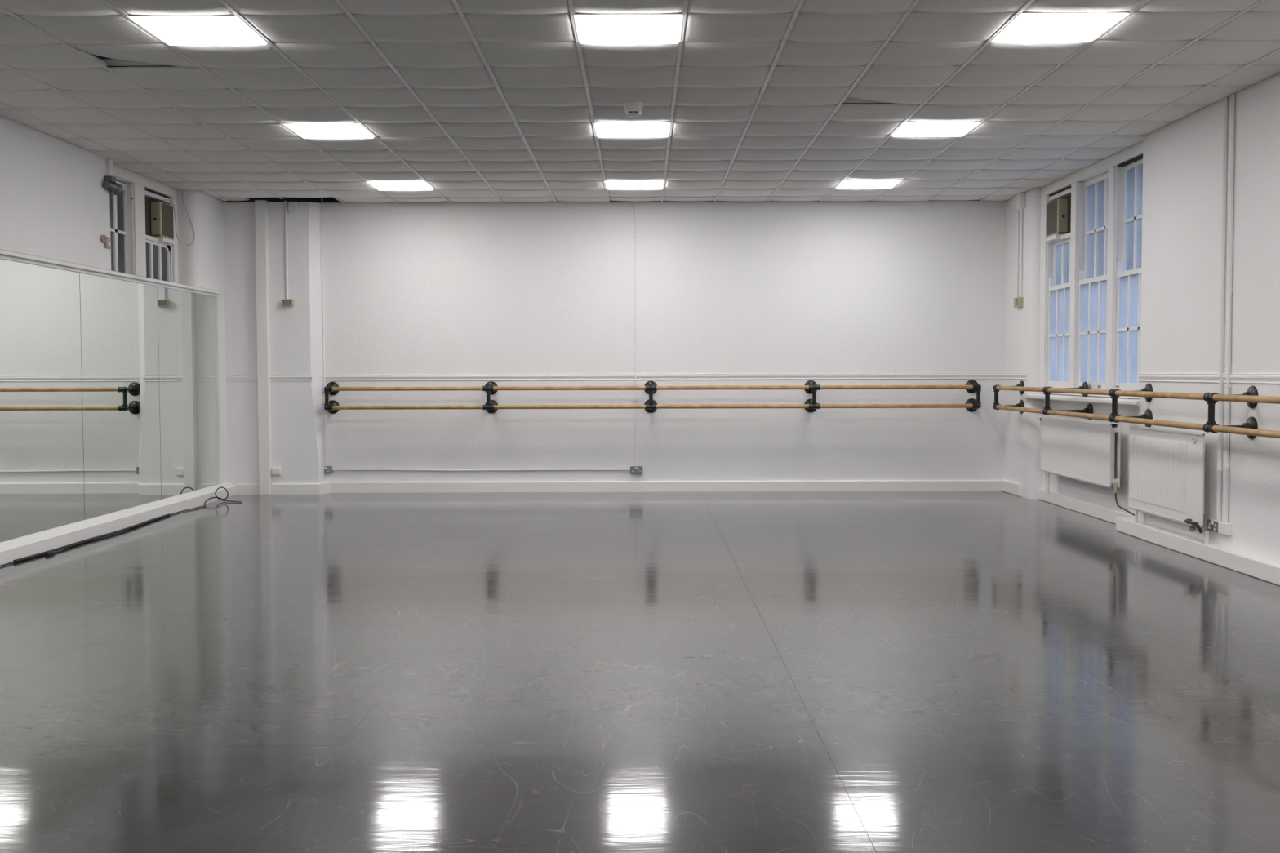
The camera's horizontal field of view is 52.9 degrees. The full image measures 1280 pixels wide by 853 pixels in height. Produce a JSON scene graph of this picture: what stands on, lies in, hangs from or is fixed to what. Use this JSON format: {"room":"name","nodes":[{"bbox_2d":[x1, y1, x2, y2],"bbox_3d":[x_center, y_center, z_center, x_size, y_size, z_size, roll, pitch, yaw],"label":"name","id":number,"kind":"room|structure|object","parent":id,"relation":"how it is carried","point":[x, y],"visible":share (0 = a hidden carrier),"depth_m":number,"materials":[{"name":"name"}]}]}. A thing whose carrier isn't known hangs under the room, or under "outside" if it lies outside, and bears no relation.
{"room":"exercise studio","nodes":[
{"label":"exercise studio","id":0,"kind":"room"},
{"bbox_2d":[0,115,227,483],"bbox_3d":[-4.929,-0.547,6.368,0.530,3.320,16.360,0,2,0],"label":"wall","id":1,"kind":"structure","parent":0,"point":[55,202],"depth_m":10.82,"materials":[{"name":"white paint"}]},
{"bbox_2d":[101,234,111,248],"bbox_3d":[-4.751,-1.645,11.440,0.037,0.110,0.211,0,2,-6],"label":"ribbon bow","id":2,"kind":"object","parent":1,"relation":"attached to","point":[104,238],"visible":1,"depth_m":11.43,"materials":[{"name":"pink fabric"}]},
{"bbox_2d":[106,159,112,176],"bbox_3d":[-4.746,-2.312,11.507,0.036,0.170,0.050,0,2,0],"label":"trunking","id":3,"kind":"object","parent":1,"relation":"attached to","point":[109,162],"visible":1,"depth_m":11.48,"materials":[{"name":"white plastic"}]},
{"bbox_2d":[0,248,221,542],"bbox_3d":[-4.675,-0.081,6.179,0.165,2.145,15.897,0,2,0],"label":"wall mirror","id":4,"kind":"object","parent":1,"relation":"attached to","point":[109,380],"visible":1,"depth_m":11.01,"materials":[{"name":"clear mirror"}]},
{"bbox_2d":[102,175,123,195],"bbox_3d":[-4.716,-2.155,11.486,0.103,0.152,0.227,0,2,12],"label":"wall fixture","id":5,"kind":"object","parent":1,"relation":"attached to","point":[109,183],"visible":1,"depth_m":11.44,"materials":[{"name":"grey metal"}]},
{"bbox_2d":[0,481,235,564],"bbox_3d":[-4.656,1.040,6.374,0.203,0.148,16.219,0,2,0],"label":"trim","id":6,"kind":"structure","parent":1,"relation":"attached to","point":[48,540],"depth_m":10.96,"materials":[{"name":"white wood"}]},
{"bbox_2d":[109,164,178,283],"bbox_3d":[-4.935,-1.766,12.447,0.170,1.380,2.134,0,2,0],"label":"window","id":7,"kind":"structure","parent":1,"relation":"in","point":[134,251],"depth_m":12.46,"materials":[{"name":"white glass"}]},
{"bbox_2d":[150,199,183,244],"bbox_3d":[-4.845,-2.099,13.172,0.179,0.432,0.453,0,2,0],"label":"window air conditioner","id":8,"kind":"object","parent":7,"relation":"attached to","point":[162,214],"visible":1,"depth_m":13.01,"materials":[{"name":"beige plastic"}]},
{"bbox_2d":[161,203,173,238],"bbox_3d":[-4.832,-2.104,13.146,0.006,0.325,0.316,0,2,0],"label":"grille","id":9,"kind":"object","parent":8,"relation":"attached to","point":[167,231],"depth_m":13.13,"materials":[{"name":"beige plastic"}]},
{"bbox_2d":[222,200,1006,490],"bbox_3d":[-0.285,-0.901,14.660,9.800,3.296,0.450,0,2,0],"label":"wall","id":10,"kind":"structure","parent":0,"point":[809,286],"depth_m":14.62,"materials":[{"name":"white paint"}]},
{"bbox_2d":[254,200,271,495],"bbox_3d":[-4.215,-0.875,14.405,0.120,3.290,0.110,0,2,0],"label":"trim","id":11,"kind":"structure","parent":10,"relation":"attached to","point":[260,206],"depth_m":14.36,"materials":[{"name":"white paint"}]},
{"bbox_2d":[225,374,312,381],"bbox_3d":[-4.170,-0.545,14.447,0.970,0.070,0.015,0,2,0],"label":"trim","id":12,"kind":"structure","parent":10,"relation":"attached to","point":[228,377],"depth_m":14.44,"materials":[{"name":"white paint"}]},
{"bbox_2d":[271,467,281,475],"bbox_3d":[-4.091,0.504,14.475,0.096,0.083,0.050,0,2,0],"label":"wall socket","id":13,"kind":"object","parent":10,"relation":"attached to","point":[275,471],"visible":1,"depth_m":14.45,"materials":[{"name":"white plastic"}]},
{"bbox_2d":[284,200,288,298],"bbox_3d":[-3.954,-1.976,14.379,0.025,1.090,0.025,0,2,0],"label":"conduit","id":14,"kind":"object","parent":10,"relation":"attached to","point":[286,202],"visible":1,"depth_m":14.37,"materials":[{"name":"white paint"}]},
{"bbox_2d":[281,298,293,306],"bbox_3d":[-3.942,-1.386,14.390,0.124,0.076,0.059,0,2,0],"label":"wall box","id":15,"kind":"object","parent":10,"relation":"attached to","point":[285,302],"visible":1,"depth_m":14.36,"materials":[{"name":"beige plastic"}]},
{"bbox_2d":[288,201,297,212],"bbox_3d":[-3.870,-2.450,14.336,0.090,0.110,0.076,0,2,0],"label":"junction box","id":16,"kind":"object","parent":10,"relation":"attached to","point":[292,206],"visible":1,"depth_m":14.31,"materials":[{"name":"white paint"}]},
{"bbox_2d":[320,197,326,466],"bbox_3d":[-3.597,-1.137,14.618,0.016,3.190,0.016,0,2,0],"label":"conduit","id":17,"kind":"object","parent":10,"relation":"attached to","point":[321,197],"visible":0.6,"depth_m":14.61,"materials":[{"name":"white paint"}]},
{"bbox_2d":[324,466,332,473],"bbox_3d":[-3.586,0.496,14.674,0.144,0.084,0.050,0,2,0],"label":"power socket","id":18,"kind":"object","parent":10,"relation":"attached to","point":[327,469],"visible":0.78,"depth_m":14.65,"materials":[{"name":"metal"}]},
{"bbox_2d":[332,468,630,471],"bbox_3d":[-1.815,0.495,14.682,3.403,0.029,0.019,0,2,0],"label":"conduit","id":19,"kind":"object","parent":10,"relation":"attached to","point":[344,469],"visible":1,"depth_m":14.67,"materials":[{"name":"white paint"}]},
{"bbox_2d":[235,480,1000,494],"bbox_3d":[-0.216,0.690,14.588,8.670,0.124,0.230,0,2,0],"label":"baseboard","id":20,"kind":"structure","parent":10,"relation":"attached to","point":[836,485],"depth_m":14.67,"materials":[{"name":"white wood"}]},
{"bbox_2d":[634,201,636,466],"bbox_3d":[-0.052,-1.047,14.616,0.028,3.010,0.028,-2,3,-30],"label":"conduit","id":21,"kind":"object","parent":10,"relation":"attached to","point":[635,236],"visible":1,"depth_m":14.61,"materials":[{"name":"white paint"}]},
{"bbox_2d":[630,466,642,473],"bbox_3d":[-0.041,0.495,14.670,0.144,0.084,0.050,0,2,0],"label":"power socket","id":22,"kind":"object","parent":10,"relation":"attached to","point":[633,469],"visible":1,"depth_m":14.65,"materials":[{"name":"metal"}]},
{"bbox_2d":[324,379,981,413],"bbox_3d":[0.139,-0.332,14.497,7.440,0.366,0.325,0,2,0],"label":"ballet barre","id":23,"kind":"object","parent":10,"relation":"attached to","point":[811,387],"visible":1,"depth_m":14.36,"materials":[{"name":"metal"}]},
{"bbox_2d":[324,373,1004,381],"bbox_3d":[0.276,-0.566,14.641,7.760,0.070,0.015,0,2,0],"label":"trim","id":24,"kind":"structure","parent":10,"relation":"attached to","point":[754,375],"depth_m":14.64,"materials":[{"name":"white paint"}]},
{"bbox_2d":[0,490,1279,852],"bbox_3d":[-0.289,1.153,6.555,9.800,0.120,17.000,0,2,0],"label":"floor","id":25,"kind":"structure","parent":0,"point":[995,671],"depth_m":5.67,"materials":[{"name":"grey laminate"}]},
{"bbox_2d":[0,486,241,566],"bbox_3d":[-4.381,0.838,10.984,0.328,0.164,5.468,0,2,0],"label":"cable","id":26,"kind":"object","parent":25,"relation":"on","point":[51,552],"visible":1,"depth_m":10.66,"materials":[{"name":"black rubber"}]},
{"bbox_2d":[0,0,1279,203],"bbox_3d":[-0.299,-2.423,6.403,10.000,0.640,17.200,0,2,0],"label":"ceiling","id":27,"kind":"structure","parent":0,"point":[472,100],"depth_m":8.77,"materials":[{"name":"tile"}]},
{"bbox_2d":[182,189,195,245],"bbox_3d":[-4.731,-2.189,13.485,0.120,0.584,0.027,-2,3,-35],"label":"cable","id":28,"kind":"object","parent":27,"relation":"hanging from","point":[182,189],"visible":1,"depth_m":13.48,"materials":[{"name":"grey"}]},
{"bbox_2d":[126,13,268,44],"bbox_3d":[-2.462,-2.228,7.207,0.592,0.031,0.592,0,2,0],"label":"recessed light","id":29,"kind":"object","parent":27,"relation":"in","point":[226,28],"visible":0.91,"depth_m":7.15,"materials":[{"name":"white plastic"}]},
{"bbox_2d":[282,122,374,137],"bbox_3d":[-2.459,-2.355,10.205,0.592,0.031,0.592,0,2,0],"label":"recessed light","id":30,"kind":"object","parent":27,"relation":"in","point":[348,130],"visible":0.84,"depth_m":10.14,"materials":[{"name":"white plastic"}]},
{"bbox_2d":[366,180,434,190],"bbox_3d":[-2.455,-2.482,13.202,0.592,0.031,0.592,0,2,0],"label":"recessed light","id":31,"kind":"object","parent":27,"relation":"in","point":[412,184],"visible":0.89,"depth_m":13.16,"materials":[{"name":"white plastic"}]},
{"bbox_2d":[573,12,683,43],"bbox_3d":[-0.062,-2.234,7.205,0.592,0.031,0.592,0,2,0],"label":"recessed light","id":32,"kind":"object","parent":27,"relation":"in","point":[591,28],"visible":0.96,"depth_m":7.14,"materials":[{"name":"white plastic"}]},
{"bbox_2d":[594,120,671,137],"bbox_3d":[-0.059,-2.362,10.202,0.592,0.031,0.592,0,2,0],"label":"recessed light","id":33,"kind":"object","parent":27,"relation":"in","point":[602,129],"visible":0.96,"depth_m":10.14,"materials":[{"name":"white plastic"}]},
{"bbox_2d":[623,101,643,116],"bbox_3d":[-0.046,-2.259,9.162,0.140,0.095,0.140,0,2,0],"label":"smoke detector","id":34,"kind":"object","parent":27,"relation":"attached to","point":[634,108],"visible":1,"depth_m":9.11,"materials":[{"name":"white plastic"}]},
{"bbox_2d":[604,179,663,189],"bbox_3d":[-0.056,-2.489,13.199,0.592,0.031,0.592,0,2,0],"label":"recessed light","id":35,"kind":"object","parent":27,"relation":"in","point":[610,184],"visible":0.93,"depth_m":13.15,"materials":[{"name":"white plastic"}]},
{"bbox_2d":[835,178,902,188],"bbox_3d":[2.345,-2.496,13.196,0.592,0.031,0.592,0,2,0],"label":"recessed light","id":36,"kind":"object","parent":27,"relation":"in","point":[847,183],"visible":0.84,"depth_m":13.14,"materials":[{"name":"white plastic"}]},
{"bbox_2d":[891,120,982,136],"bbox_3d":[2.341,-2.369,10.199,0.592,0.031,0.592,0,2,0],"label":"recessed light","id":37,"kind":"object","parent":27,"relation":"in","point":[908,128],"visible":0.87,"depth_m":10.15,"materials":[{"name":"white plastic"}]},
{"bbox_2d":[990,10,1130,42],"bbox_3d":[2.338,-2.241,7.202,0.592,0.031,0.592,0,2,0],"label":"recessed light","id":38,"kind":"object","parent":27,"relation":"in","point":[1027,26],"visible":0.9,"depth_m":7.16,"materials":[{"name":"white plastic"}]},
{"bbox_2d":[1004,186,1043,499],"bbox_3d":[4.384,-0.904,14.130,0.460,3.320,1.000,0,2,0],"label":"wall pier","id":39,"kind":"object","parent":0,"point":[1022,432],"visible":0.48,"depth_m":13.89,"materials":[{"name":"white paint"}]},
{"bbox_2d":[1016,210,1018,297],"bbox_3d":[4.137,-1.960,14.085,0.021,1.105,0.021,0,2,0],"label":"conduit","id":40,"kind":"object","parent":39,"relation":"attached to","point":[1017,237],"visible":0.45,"depth_m":14.08,"materials":[{"name":"white paint"}]},
{"bbox_2d":[1013,297,1022,307],"bbox_3d":[4.124,-1.353,14.026,0.059,0.108,0.190,0,2,0],"label":"wall box","id":41,"kind":"object","parent":39,"relation":"attached to","point":[1018,301],"visible":1,"depth_m":13.93,"materials":[{"name":"beige plastic"}]},
{"bbox_2d":[1014,191,1025,210],"bbox_3d":[4.120,-2.441,13.934,0.061,0.170,0.200,0,2,0],"label":"junction box","id":42,"kind":"object","parent":39,"relation":"attached to","point":[1020,198],"visible":1,"depth_m":13.85,"materials":[{"name":"white paint"}]},
{"bbox_2d":[1019,208,1022,297],"bbox_3d":[4.137,-1.879,13.948,0.021,0.955,0.021,0,2,0],"label":"conduit","id":43,"kind":"object","parent":39,"relation":"attached to","point":[1021,210],"visible":1,"depth_m":13.94,"materials":[{"name":"white paint"}]},
{"bbox_2d":[1042,399,1139,514],"bbox_3d":[4.450,0.289,12.194,0.330,1.100,2.970,0,2,0],"label":"wall","id":44,"kind":"structure","parent":0,"point":[1089,492],"depth_m":11.98,"materials":[{"name":"white paint"}]},
{"bbox_2d":[1022,141,1142,405],"bbox_3d":[4.255,-1.353,12.158,0.290,2.235,3.242,0,2,0],"label":"window","id":45,"kind":"structure","parent":44,"relation":"in","point":[1091,276],"depth_m":12.13,"materials":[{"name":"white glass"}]},
{"bbox_2d":[1045,198,1068,241],"bbox_3d":[4.256,-2.104,13.117,0.114,0.395,0.362,0,2,0],"label":"window air conditioner","id":46,"kind":"object","parent":45,"relation":"attached to","point":[1057,210],"visible":0.98,"depth_m":12.98,"materials":[{"name":"beige plastic"}]},
{"bbox_2d":[1046,200,1057,235],"bbox_3d":[4.210,-2.130,13.135,0.006,0.325,0.316,0,2,0],"label":"grille","id":47,"kind":"object","parent":46,"relation":"attached to","point":[1051,228],"depth_m":13.12,"materials":[{"name":"beige plastic"}]},
{"bbox_2d":[1039,415,1134,515],"bbox_3d":[4.191,0.336,11.945,0.186,0.793,2.651,0,2,0],"label":"radiator","id":48,"kind":"object","parent":44,"relation":"attached to","point":[1090,451],"visible":0.98,"depth_m":11.96,"materials":[{"name":"metal"}]},
{"bbox_2d":[1046,415,1117,423],"bbox_3d":[4.159,-0.065,12.221,0.070,0.006,1.905,0,2,0],"label":"grille","id":49,"kind":"object","parent":48,"relation":"attached to","point":[1050,419],"depth_m":12.31,"materials":[{"name":"metal"}]},
{"bbox_2d":[1097,488,1103,497],"bbox_3d":[4.282,0.621,11.943,0.009,0.080,0.120,0,2,0],"label":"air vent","id":50,"kind":"object","parent":44,"relation":"in","point":[1100,491],"visible":1,"depth_m":11.94,"materials":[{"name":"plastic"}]},
{"bbox_2d":[1137,72,1279,563],"bbox_3d":[4.374,-0.491,4.423,0.460,3.320,12.490,0,2,0],"label":"wall","id":51,"kind":"structure","parent":0,"point":[1182,191],"depth_m":9.26,"materials":[{"name":"white paint"}]},
{"bbox_2d":[992,380,1279,439],"bbox_3d":[4.055,-0.054,7.770,0.450,0.365,12.596,0,2,0],"label":"ballet barre","id":52,"kind":"object","parent":51,"relation":"attached to","point":[1250,428],"visible":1,"depth_m":9.84,"materials":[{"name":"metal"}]},
{"bbox_2d":[1001,479,1279,586],"bbox_3d":[4.168,1.019,6.473,0.225,0.130,16.457,0,2,0],"label":"baseboard","id":53,"kind":"structure","parent":51,"relation":"attached to","point":[1255,566],"depth_m":9.88,"materials":[{"name":"white wood"}]},
{"bbox_2d":[1004,373,1279,384],"bbox_3d":[4.139,-0.228,6.422,0.015,0.070,16.460,0,2,0],"label":"trim","id":54,"kind":"structure","parent":51,"relation":"attached to","point":[1235,378],"depth_m":9.45,"materials":[{"name":"white paint"}]},
{"bbox_2d":[1128,425,1208,544],"bbox_3d":[4.077,0.419,9.943,0.150,0.801,1.400,0,2,0],"label":"radiator","id":55,"kind":"object","parent":51,"relation":"attached to","point":[1167,467],"visible":1,"depth_m":9.83,"materials":[{"name":"metal"}]},
{"bbox_2d":[1207,519,1231,535],"bbox_3d":[4.131,0.714,9.117,0.046,0.091,0.376,0,2,0],"label":"power socket","id":56,"kind":"object","parent":51,"relation":"attached to","point":[1220,527],"visible":1,"depth_m":9.11,"materials":[{"name":"white plastic"}]},
{"bbox_2d":[1216,97,1227,521],"bbox_3d":[4.133,-0.806,9.130,0.041,3.030,0.041,0,2,0],"label":"conduit","id":57,"kind":"object","parent":51,"relation":"attached to","point":[1219,468],"visible":1,"depth_m":9.12,"materials":[{"name":"white metal"}]},
{"bbox_2d":[1224,93,1235,523],"bbox_3d":[4.134,-0.813,9.014,0.035,3.005,0.035,-2,3,-30],"label":"conduit","id":58,"kind":"object","parent":51,"relation":"attached to","point":[1231,201],"visible":1,"depth_m":9.00,"materials":[{"name":"white metal"}]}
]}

